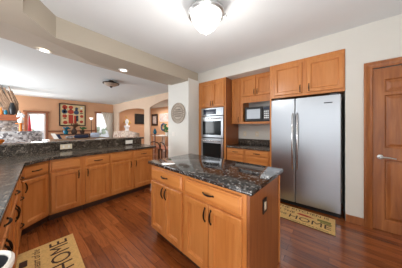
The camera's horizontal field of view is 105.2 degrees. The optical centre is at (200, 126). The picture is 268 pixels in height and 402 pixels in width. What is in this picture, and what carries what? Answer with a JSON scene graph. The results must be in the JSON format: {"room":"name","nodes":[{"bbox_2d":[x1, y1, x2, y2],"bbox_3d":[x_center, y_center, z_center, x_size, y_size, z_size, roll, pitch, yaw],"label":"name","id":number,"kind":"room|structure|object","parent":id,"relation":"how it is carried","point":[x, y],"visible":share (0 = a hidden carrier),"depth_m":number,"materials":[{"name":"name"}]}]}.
{"room":"kitchen","nodes":[
{"label":"kitchen","id":0,"kind":"room"},
{"bbox_2d":[10,95,143,143],"bbox_3d":[-6.101,0.030,7.614,0.120,2.600,8.300,0,0,40],"label":"wall","id":1,"kind":"structure","parent":0,"point":[31,103],"depth_m":7.33,"materials":[{"name":"paint"}]},
{"bbox_2d":[23,110,48,138],"bbox_3d":[-6.958,0.325,6.513,0.170,2.010,0.760,0,0,40],"label":"window","id":2,"kind":"structure","parent":1,"relation":"in","point":[26,119],"depth_m":6.52,"materials":[{"name":"brown wood"}]},
{"bbox_2d":[48,130,94,131],"bbox_3d":[-6.165,0.190,7.420,0.030,0.060,1.800,0,0,40],"label":"trim","id":3,"kind":"structure","parent":1,"relation":"attached to","point":[59,130],"depth_m":7.11,"materials":[{"name":"brown wood"}]},
{"bbox_2d":[59,103,85,125],"bbox_3d":[-6.167,-0.575,7.409,0.039,1.050,1.000,0,0,40],"label":"painting","id":4,"kind":"object","parent":1,"relation":"attached to","point":[68,113],"visible":0.98,"depth_m":7.37,"materials":[{"name":"multicoloured paper"}]},
{"bbox_2d":[95,112,108,137],"bbox_3d":[-5.342,-0.085,8.440,0.190,1.450,0.860,0,0,40],"label":"window","id":5,"kind":"structure","parent":1,"relation":"in","point":[95,112],"depth_m":8.13,"materials":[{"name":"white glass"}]},
{"bbox_2d":[101,112,112,137],"bbox_3d":[-5.161,0.020,8.485,0.036,1.620,0.600,0,0,40],"label":"curtain","id":6,"kind":"object","parent":5,"relation":"hanging from","point":[108,117],"visible":0.84,"depth_m":8.56,"materials":[{"name":"white fabric"}]},
{"bbox_2d":[135,114,143,123],"bbox_3d":[-3.937,-0.520,10.068,0.062,0.660,0.800,0,0,40],"label":"television","id":7,"kind":"object","parent":1,"relation":"attached to","point":[139,118],"visible":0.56,"depth_m":9.96,"materials":[{"name":"black plastic"}]},
{"bbox_2d":[0,38,167,108],"bbox_3d":[-3.787,-1.320,5.689,6.100,0.100,8.300,0,0,40],"label":"ceiling","id":8,"kind":"structure","parent":0,"point":[27,71],"depth_m":4.20,"materials":[{"name":"paint"}]},
{"bbox_2d":[102,80,118,87],"bbox_3d":[-2.479,-1.175,4.243,0.410,0.190,0.410,0,0,40],"label":"ceiling lamp","id":9,"kind":"object","parent":8,"relation":"attached to","point":[110,83],"visible":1,"depth_m":4.16,"materials":[{"name":"brown glass"}]},
{"bbox_2d":[0,0,197,84],"bbox_3d":[-0.207,-1.263,1.627,5.100,0.320,3.735,0,0,40],"label":"ceiling","id":10,"kind":"structure","parent":0,"point":[29,23],"depth_m":2.20,"materials":[{"name":"beige paint"}]},
{"bbox_2d":[113,92,167,144],"bbox_3d":[-2.644,0.030,6.851,6.170,2.600,0.050,0,0,40],"label":"wall","id":11,"kind":"structure","parent":0,"point":[146,103],"depth_m":6.65,"materials":[{"name":"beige paint"}]},
{"bbox_2d":[151,107,167,145],"bbox_3d":[-0.934,0.030,8.648,6.500,2.600,0.100,0,0,40],"label":"wall","id":12,"kind":"structure","parent":0,"point":[161,110],"depth_m":10.07,"materials":[{"name":"paint"}]},
{"bbox_2d":[151,114,157,125],"bbox_3d":[-3.132,-0.480,10.384,0.700,0.780,0.040,0,0,40],"label":"framed picture","id":13,"kind":"object","parent":12,"relation":"attached to","point":[154,117],"visible":1,"depth_m":10.39,"materials":[{"name":"brown wood"}]},
{"bbox_2d":[160,113,167,121],"bbox_3d":[-2.286,-0.600,9.681,1.000,0.500,0.040,0,0,40],"label":"framed picture","id":14,"kind":"object","parent":12,"relation":"attached to","point":[163,117],"visible":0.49,"depth_m":9.69,"materials":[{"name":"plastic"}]},
{"bbox_2d":[168,78,198,156],"bbox_3d":[-0.294,0.080,4.260,0.758,2.500,0.928,0,0,40],"label":"wall column","id":15,"kind":"structure","parent":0,"point":[185,140],"depth_m":3.84,"materials":[{"name":"white paint"}]},
{"bbox_2d":[171,103,184,122],"bbox_3d":[-0.585,-0.350,3.877,0.516,0.516,0.028,0,0,40],"label":"wall plaque","id":16,"kind":"object","parent":15,"relation":"attached to","point":[178,110],"visible":1,"depth_m":3.86,"materials":[{"name":"beige stone"}]},
{"bbox_2d":[18,148,401,267],"bbox_3d":[-2.064,1.380,4.320,11.700,0.100,8.400,0,0,40],"label":"floor","id":17,"kind":"structure","parent":0,"point":[118,232],"depth_m":1.80,"materials":[{"name":"red wood"}]},
{"bbox_2d":[0,250,14,267],"bbox_3d":[-0.797,0.912,0.527,0.204,0.831,0.204,0,0,40],"label":"waste bin","id":18,"kind":"object","parent":17,"relation":"on","point":[7,258],"visible":1,"depth_m":0.61,"materials":[{"name":"white plastic"}]},
{"bbox_2d":[0,183,20,267],"bbox_3d":[-1.534,0.893,0.888,1.168,0.871,0.613,0,0,43],"label":"base cabinet","id":19,"kind":"object","parent":17,"relation":"on","point":[9,226],"visible":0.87,"depth_m":1.11,"materials":[{"name":"brown wood"}]},
{"bbox_2d":[0,144,155,225],"bbox_3d":[-1.362,0.437,2.025,2.445,0.038,2.610,0,0,40],"label":"countertop","id":20,"kind":"structure","parent":19,"relation":"on","point":[11,167],"depth_m":1.96,"materials":[{"name":"brown stone"}]},
{"bbox_2d":[0,85,23,130],"bbox_3d":[-6.432,0.030,4.410,0.970,2.597,1.750,0,0,40],"label":"fireplace","id":21,"kind":"object","parent":17,"relation":"on","point":[7,122],"visible":0.14,"depth_m":4.65,"materials":[{"name":"stone"},{"name":"wood"}]},
{"bbox_2d":[0,86,18,114],"bbox_3d":[-5.892,-0.811,4.606,0.073,0.866,0.567,0,0,40],"label":"branches","id":22,"kind":"object","parent":21,"relation":"on","point":[5,99],"visible":0.66,"depth_m":4.64,"materials":[{"name":"beige wood"}]},
{"bbox_2d":[8,103,15,114],"bbox_3d":[-5.705,-0.548,4.651,0.148,0.365,0.148,0,0,40],"label":"vase","id":23,"kind":"object","parent":21,"relation":"on","point":[12,109],"visible":1,"depth_m":4.61,"materials":[{"name":"black ceramic"}]},
{"bbox_2d":[15,123,25,130],"bbox_3d":[-5.441,0.607,4.639,0.300,1.444,0.300,0,0,40],"label":"plant stand","id":24,"kind":"object","parent":17,"relation":"on","point":[20,124],"visible":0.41,"depth_m":4.62,"materials":[{"name":"brown wood"}]},
{"bbox_2d":[16,113,24,122],"bbox_3d":[-5.429,-0.273,4.635,0.186,0.310,0.169,0,0,40],"label":"flower bouquet","id":25,"kind":"object","parent":24,"relation":"on","point":[21,115],"visible":0.98,"depth_m":4.61,"materials":[{"name":"white plant"}]},
{"bbox_2d":[0,131,41,142],"bbox_3d":[-4.940,0.720,4.202,0.730,1.219,0.980,0,0,40],"label":"armchair","id":26,"kind":"object","parent":17,"relation":"on","point":[9,136],"visible":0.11,"depth_m":3.98,"materials":[{"name":"grey fabric"}]},
{"bbox_2d":[18,174,24,247],"bbox_3d":[-2.127,0.893,1.450,0.460,0.871,0.613,0,0,43],"label":"base cabinet","id":27,"kind":"object","parent":17,"relation":"on","point":[20,197],"visible":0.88,"depth_m":1.63,"materials":[{"name":"brown wood"}]},
{"bbox_2d":[28,115,31,130],"bbox_3d":[-6.866,0.419,6.163,0.240,1.819,0.240,0,0,40],"label":"furled umbrella","id":28,"kind":"object","parent":17,"relation":"on","point":[29,122],"visible":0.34,"depth_m":6.14,"materials":[{"name":"red fabric"}]},
{"bbox_2d":[21,161,48,235],"bbox_3d":[-2.501,0.893,1.921,0.787,0.871,0.823,0,0,40],"label":"base cabinet","id":29,"kind":"object","parent":17,"relation":"on","point":[35,184],"visible":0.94,"depth_m":1.96,"materials":[{"name":"brown wood"}]},
{"bbox_2d":[16,233,84,267],"bbox_3d":[-1.459,1.324,1.468,0.800,0.010,0.470,0,0,43],"label":"kitchen mat","id":30,"kind":"object","parent":17,"relation":"on","point":[63,252],"visible":0.99,"depth_m":1.57,"materials":[{"name":"beige fabric"}]},
{"bbox_2d":[48,156,82,219],"bbox_3d":[-2.178,0.893,2.447,0.602,0.871,0.385,0,0,40],"label":"base cabinet","id":31,"kind":"object","parent":17,"relation":"on","point":[66,174],"visible":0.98,"depth_m":2.27,"materials":[{"name":"brown wood"}]},
{"bbox_2d":[59,133,89,137],"bbox_3d":[-5.894,0.825,7.143,0.400,1.009,1.200,0,0,40],"label":"console table","id":32,"kind":"object","parent":17,"relation":"on","point":[84,133],"visible":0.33,"depth_m":7.11,"materials":[{"name":"brown wood"}]},
{"bbox_2d":[63,127,70,133],"bbox_3d":[-6.039,0.152,6.914,0.255,0.334,0.269,0,0,40],"label":"vase","id":33,"kind":"object","parent":32,"relation":"on","point":[66,130],"visible":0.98,"depth_m":6.84,"materials":[{"name":"teal ceramic"}]},
{"bbox_2d":[71,123,79,133],"bbox_3d":[-5.854,0.065,7.174,0.327,0.508,0.336,0,0,40],"label":"dried arrangement","id":34,"kind":"object","parent":32,"relation":"on","point":[74,131],"visible":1,"depth_m":7.09,"materials":[{"name":"brown plant"}]},
{"bbox_2d":[80,127,86,133],"bbox_3d":[-5.655,0.152,7.375,0.255,0.334,0.269,0,0,40],"label":"potted plant","id":35,"kind":"object","parent":32,"relation":"on","point":[82,131],"visible":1,"depth_m":7.30,"materials":[{"name":"green plant"}]},
{"bbox_2d":[49,137,105,140],"bbox_3d":[-4.121,0.840,5.147,0.940,0.979,1.460,0,0,40],"label":"sofa","id":36,"kind":"object","parent":17,"relation":"on","point":[90,137],"visible":0.05,"depth_m":4.74,"materials":[{"name":"blue fabric"}]},
{"bbox_2d":[51,134,61,138],"bbox_3d":[-4.190,0.268,4.459,0.250,0.160,0.022,0,0,-35],"label":"board","id":37,"kind":"object","parent":36,"relation":"on","point":[55,136],"visible":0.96,"depth_m":4.45,"materials":[{"name":"white plastic"}]},
{"bbox_2d":[74,135,88,137],"bbox_3d":[-3.804,0.298,4.903,0.140,0.100,0.380,0,0,40],"label":"cushion","id":38,"kind":"object","parent":36,"relation":"on","point":[75,136],"visible":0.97,"depth_m":4.85,"materials":[{"name":"blue fabric"}]},
{"bbox_2d":[90,133,99,136],"bbox_3d":[-3.560,0.270,5.171,0.260,0.159,0.112,0,0,-40],"label":"cushion","id":39,"kind":"object","parent":36,"relation":"on","point":[91,134],"visible":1,"depth_m":5.13,"materials":[{"name":"blue fabric"}]},
{"bbox_2d":[82,153,109,208],"bbox_3d":[-1.931,0.893,2.742,0.603,0.871,0.385,0,0,40],"label":"base cabinet","id":40,"kind":"object","parent":17,"relation":"on","point":[96,168],"visible":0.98,"depth_m":2.56,"materials":[{"name":"brown wood"}]},
{"bbox_2d":[108,150,132,200],"bbox_3d":[-1.676,0.893,3.050,0.602,0.871,0.415,0,0,40],"label":"base cabinet","id":41,"kind":"object","parent":17,"relation":"on","point":[121,163],"visible":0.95,"depth_m":2.87,"materials":[{"name":"brown wood"}]},
{"bbox_2d":[113,131,138,137],"bbox_3d":[-3.778,0.750,6.950,2.380,1.159,0.850,0,0,40],"label":"sofa","id":42,"kind":"object","parent":17,"relation":"on","point":[117,133],"visible":0.08,"depth_m":6.97,"materials":[{"name":"beige fabric"}]},
{"bbox_2d":[131,148,151,192],"bbox_3d":[-1.402,0.893,3.378,0.603,0.871,0.440,0,0,40],"label":"base cabinet","id":43,"kind":"object","parent":17,"relation":"on","point":[142,171],"visible":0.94,"depth_m":3.19,"materials":[{"name":"brown wood"}]},
{"bbox_2d":[151,134,158,154],"bbox_3d":[-2.230,0.840,7.450,0.420,0.979,0.420,0,0,40],"label":"plant shelf","id":44,"kind":"object","parent":17,"relation":"on","point":[151,134],"visible":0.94,"depth_m":7.43,"materials":[{"name":"brown wood"}]},
{"bbox_2d":[151,141,163,156],"bbox_3d":[-1.960,0.979,7.044,0.603,0.700,0.561,0,0,30],"label":"dining chair","id":45,"kind":"object","parent":17,"relation":"on","point":[158,145],"visible":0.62,"depth_m":6.85,"materials":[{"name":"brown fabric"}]},
{"bbox_2d":[152,135,167,150],"bbox_3d":[-2.201,0.900,8.923,1.100,0.857,0.700,0,0,40],"label":"dining table","id":46,"kind":"object","parent":17,"relation":"on","point":[162,136],"visible":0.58,"depth_m":8.49,"materials":[{"name":"white wood"}]},
{"bbox_2d":[163,124,167,134],"bbox_3d":[-1.927,0.074,8.931,0.527,0.795,0.558,0,0,-6],"label":"potted plant","id":47,"kind":"object","parent":46,"relation":"on","point":[164,126],"visible":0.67,"depth_m":8.82,"materials":[{"name":"green plant"}]},
{"bbox_2d":[160,142,167,157],"bbox_3d":[-1.469,0.979,6.662,0.561,0.700,0.603,0,0,-35],"label":"dining chair","id":48,"kind":"object","parent":17,"relation":"on","point":[164,147],"visible":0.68,"depth_m":6.46,"materials":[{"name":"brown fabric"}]},
{"bbox_2d":[151,165,189,259],"bbox_3d":[-0.172,0.892,1.915,0.600,0.873,0.723,0,0,42],"label":"base cabinet","id":49,"kind":"object","parent":17,"relation":"on","point":[167,186],"visible":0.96,"depth_m":1.63,"materials":[{"name":"brown wood"}]},
{"bbox_2d":[185,176,246,267],"bbox_3d":[0.285,0.892,1.496,0.636,0.873,0.723,0,0,42],"label":"base cabinet","id":50,"kind":"object","parent":17,"relation":"on","point":[215,216],"visible":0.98,"depth_m":1.22,"materials":[{"name":"brown wood"}]},
{"bbox_2d":[148,154,282,195],"bbox_3d":[0.084,0.436,1.717,1.335,0.036,0.735,0,0,42],"label":"countertop","id":51,"kind":"structure","parent":50,"relation":"on","point":[248,179],"depth_m":1.47,"materials":[{"name":"black stone"}]},
{"bbox_2d":[199,77,238,158],"bbox_3d":[0.432,0.108,3.899,0.796,2.444,0.673,0,0,40],"label":"tall cabinet","id":52,"kind":"object","parent":17,"relation":"on","point":[218,92],"visible":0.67,"depth_m":3.60,"materials":[{"name":"brown wood"}]},
{"bbox_2d":[201,107,223,158],"bbox_3d":[0.415,0.184,3.840,0.635,1.272,0.637,0,0,40],"label":"double oven","id":53,"kind":"object","parent":52,"relation":"in","point":[212,119],"visible":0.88,"depth_m":3.62,"materials":[{"name":"grey metal"}]},
{"bbox_2d":[227,147,244,161],"bbox_3d":[0.912,0.892,3.513,0.432,0.873,0.633,0,0,40],"label":"base cabinet","id":54,"kind":"object","parent":17,"relation":"on","point":[235,154],"visible":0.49,"depth_m":3.28,"materials":[{"name":"brown wood"}]},
{"bbox_2d":[245,149,269,166],"bbox_3d":[1.265,0.892,3.219,0.483,0.873,0.633,0,0,40],"label":"base cabinet","id":55,"kind":"object","parent":17,"relation":"on","point":[257,157],"visible":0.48,"depth_m":2.98,"materials":[{"name":"brown wood"}]},
{"bbox_2d":[226,143,269,151],"bbox_3d":[1.113,0.435,3.373,0.920,0.038,0.630,0,0,40],"label":"countertop","id":56,"kind":"structure","parent":55,"relation":"on","point":[239,146],"depth_m":3.28,"materials":[{"name":"black stone"}]},
{"bbox_2d":[247,175,279,267],"bbox_3d":[0.551,0.892,1.291,0.028,0.873,0.673,0,0,42],"label":"island end panel","id":57,"kind":"object","parent":17,"relation":"on","point":[263,231],"visible":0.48,"depth_m":1.24,"materials":[{"name":"brown wood"}]},
{"bbox_2d":[263,197,266,214],"bbox_3d":[0.513,0.630,1.233,0.010,0.115,0.078,0,0,43],"label":"outlet","id":58,"kind":"object","parent":57,"relation":"attached to","point":[265,198],"visible":1,"depth_m":1.22,"materials":[{"name":"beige plastic"}]},
{"bbox_2d":[272,93,340,217],"bbox_3d":[1.821,0.415,2.711,0.940,1.830,0.703,0,0,40],"label":"refrigerator","id":59,"kind":"object","parent":17,"relation":"on","point":[306,131],"visible":0.9,"depth_m":2.42,"materials":[{"name":"grey metal"}]},
{"bbox_2d":[270,49,344,166],"bbox_3d":[1.839,0.107,2.729,1.012,2.443,0.672,0,0,40],"label":"tall cabinet","id":60,"kind":"object","parent":17,"relation":"on","point":[322,74],"visible":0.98,"depth_m":2.45,"materials":[{"name":"brown wood"}]},
{"bbox_2d":[280,203,335,236],"bbox_3d":[1.472,1.324,2.285,0.796,0.010,0.434,0,0,41],"label":"kitchen mat","id":61,"kind":"object","parent":17,"relation":"on","point":[326,225],"visible":0.89,"depth_m":2.19,"materials":[{"name":"beige fabric"}]},
{"bbox_3d":[-4.156,0.830,8.637,0.360,0.999,0.360,0,0,40],"label":"pedestal","id":62,"kind":"object","parent":17,"relation":"on","visible":0},
{"bbox_2d":[124,119,129,130],"bbox_3d":[-4.156,-0.061,8.637,0.300,0.780,0.300,0,0,40],"label":"statuette","id":63,"kind":"object","parent":62,"relation":"on","point":[126,126],"visible":0.84,"depth_m":8.56,"materials":[{"name":"white ceramic"}]},
{"bbox_2d":[40,0,401,72],"bbox_3d":[-0.081,-1.423,1.075,4.500,0.100,5.950,0,0,40],"label":"ceiling","id":64,"kind":"structure","parent":0,"point":[163,29],"depth_m":2.02,"materials":[{"name":"paint"}]},
{"bbox_2d":[188,0,226,34],"bbox_3d":[0.056,-1.192,1.689,0.396,0.362,0.396,0,0,40],"label":"ceiling lamp","id":65,"kind":"object","parent":64,"relation":"attached to","point":[205,15],"visible":1,"depth_m":1.58,"materials":[{"name":"white glass"}]},
{"bbox_2d":[198,31,344,82],"bbox_3d":[1.191,-1.244,3.309,2.758,0.257,0.630,0,0,40],"label":"wall","id":66,"kind":"structure","parent":0,"point":[333,42],"depth_m":2.77,"materials":[{"name":"beige paint"}]},
{"bbox_2d":[239,97,341,202],"bbox_3d":[1.419,-0.021,3.597,2.778,2.703,0.095,0,0,40],"label":"wall","id":67,"kind":"structure","parent":0,"point":[263,129],"depth_m":3.58,"materials":[{"name":"beige paint"}]},
{"bbox_2d":[232,78,240,123],"bbox_3d":[0.911,-0.592,3.677,0.222,1.044,0.422,0,0,40],"label":"upper cabinet","id":68,"kind":"object","parent":67,"relation":"attached to","point":[236,83],"visible":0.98,"depth_m":3.54,"materials":[{"name":"brown wood"}]},
{"bbox_2d":[238,138,269,145],"bbox_3d":[1.309,0.352,3.608,0.920,0.125,0.024,0,0,40],"label":"backsplash","id":69,"kind":"structure","parent":67,"relation":"attached to","point":[241,141],"depth_m":3.63,"materials":[{"name":"brown stone"}]},
{"bbox_2d":[241,71,269,123],"bbox_3d":[1.267,-0.592,3.381,0.700,1.044,0.422,0,0,40],"label":"upper cabinet","id":70,"kind":"object","parent":67,"relation":"attached to","point":[255,89],"visible":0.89,"depth_m":3.30,"materials":[{"name":"brown wood"}]},
{"bbox_2d":[245,106,269,121],"bbox_3d":[1.274,-0.277,3.368,0.530,0.311,0.352,0,0,40],"label":"microwave","id":71,"kind":"object","parent":70,"relation":"in","point":[262,113],"visible":0.96,"depth_m":3.24,"materials":[{"name":"black plastic"}]},
{"bbox_2d":[342,25,363,220],"bbox_3d":[2.354,-0.021,2.406,0.185,2.703,0.730,0,0,40],"label":"wall","id":72,"kind":"structure","parent":0,"point":[353,96],"depth_m":2.13,"materials":[{"name":"beige paint"}]},
{"bbox_2d":[346,214,363,225],"bbox_3d":[2.116,1.280,2.119,0.182,0.100,0.015,0,0,40],"label":"baseboard","id":73,"kind":"structure","parent":72,"relation":"attached to","point":[349,218],"depth_m":2.11,"materials":[{"name":"brown wood"}]},
{"bbox_2d":[364,14,401,62],"bbox_3d":[2.622,-1.109,1.773,1.037,0.527,0.100,0,0,40],"label":"wall","id":74,"kind":"structure","parent":0,"point":[382,38],"depth_m":1.96,"materials":[{"name":"beige paint"}]},
{"bbox_2d":[364,57,401,235],"bbox_3d":[2.554,0.241,1.764,0.952,2.175,0.100,0,0,40],"label":"door","id":75,"kind":"structure","parent":74,"relation":"in","point":[382,86],"depth_m":1.97,"materials":[{"name":"brown wood"}]},
{"bbox_3d":[-2.365,0.811,2.866,0.098,1.038,2.580,0,0,40],"label":"wall","id":76,"kind":"structure","parent":0,"visible":0},
{"bbox_2d":[0,139,140,156],"bbox_3d":[-2.313,0.354,2.823,0.033,0.127,2.580,0,0,40],"label":"backsplash","id":77,"kind":"structure","parent":76,"relation":"attached to","point":[20,150],"depth_m":2.61,"materials":[{"name":"brown stone"}]},
{"bbox_2d":[60,144,71,148],"bbox_3d":[-2.376,0.345,2.713,0.010,0.085,0.160,0,0,40],"label":"outlet","id":78,"kind":"object","parent":77,"relation":"attached to","point":[62,146],"visible":1,"depth_m":2.71,"materials":[{"name":"white plastic"}]},
{"bbox_2d":[0,137,143,147],"bbox_3d":[-2.420,0.271,2.938,0.380,0.038,2.660,0,0,40],"label":"bar","id":79,"kind":"object","parent":76,"relation":"on","point":[16,144],"visible":1,"depth_m":2.68,"materials":[{"name":"brown stone"}]},
{"label":"outside","id":80,"kind":"structure","parent":0,"visible":0},
{"bbox_3d":[-8.898,1.430,9.357,6.350,0.100,11.000,0,0,40],"label":"ground","id":81,"kind":"structure","parent":80,"visible":0},
{"bbox_2d":[97,126,107,136],"bbox_3d":[-7.978,0.730,11.238,1.774,1.838,1.773,0,0,1],"label":"shrub","id":82,"kind":"object","parent":81,"relation":"on","point":[98,127],"visible":0.12,"depth_m":11.70,"materials":[{"name":"green plant"}]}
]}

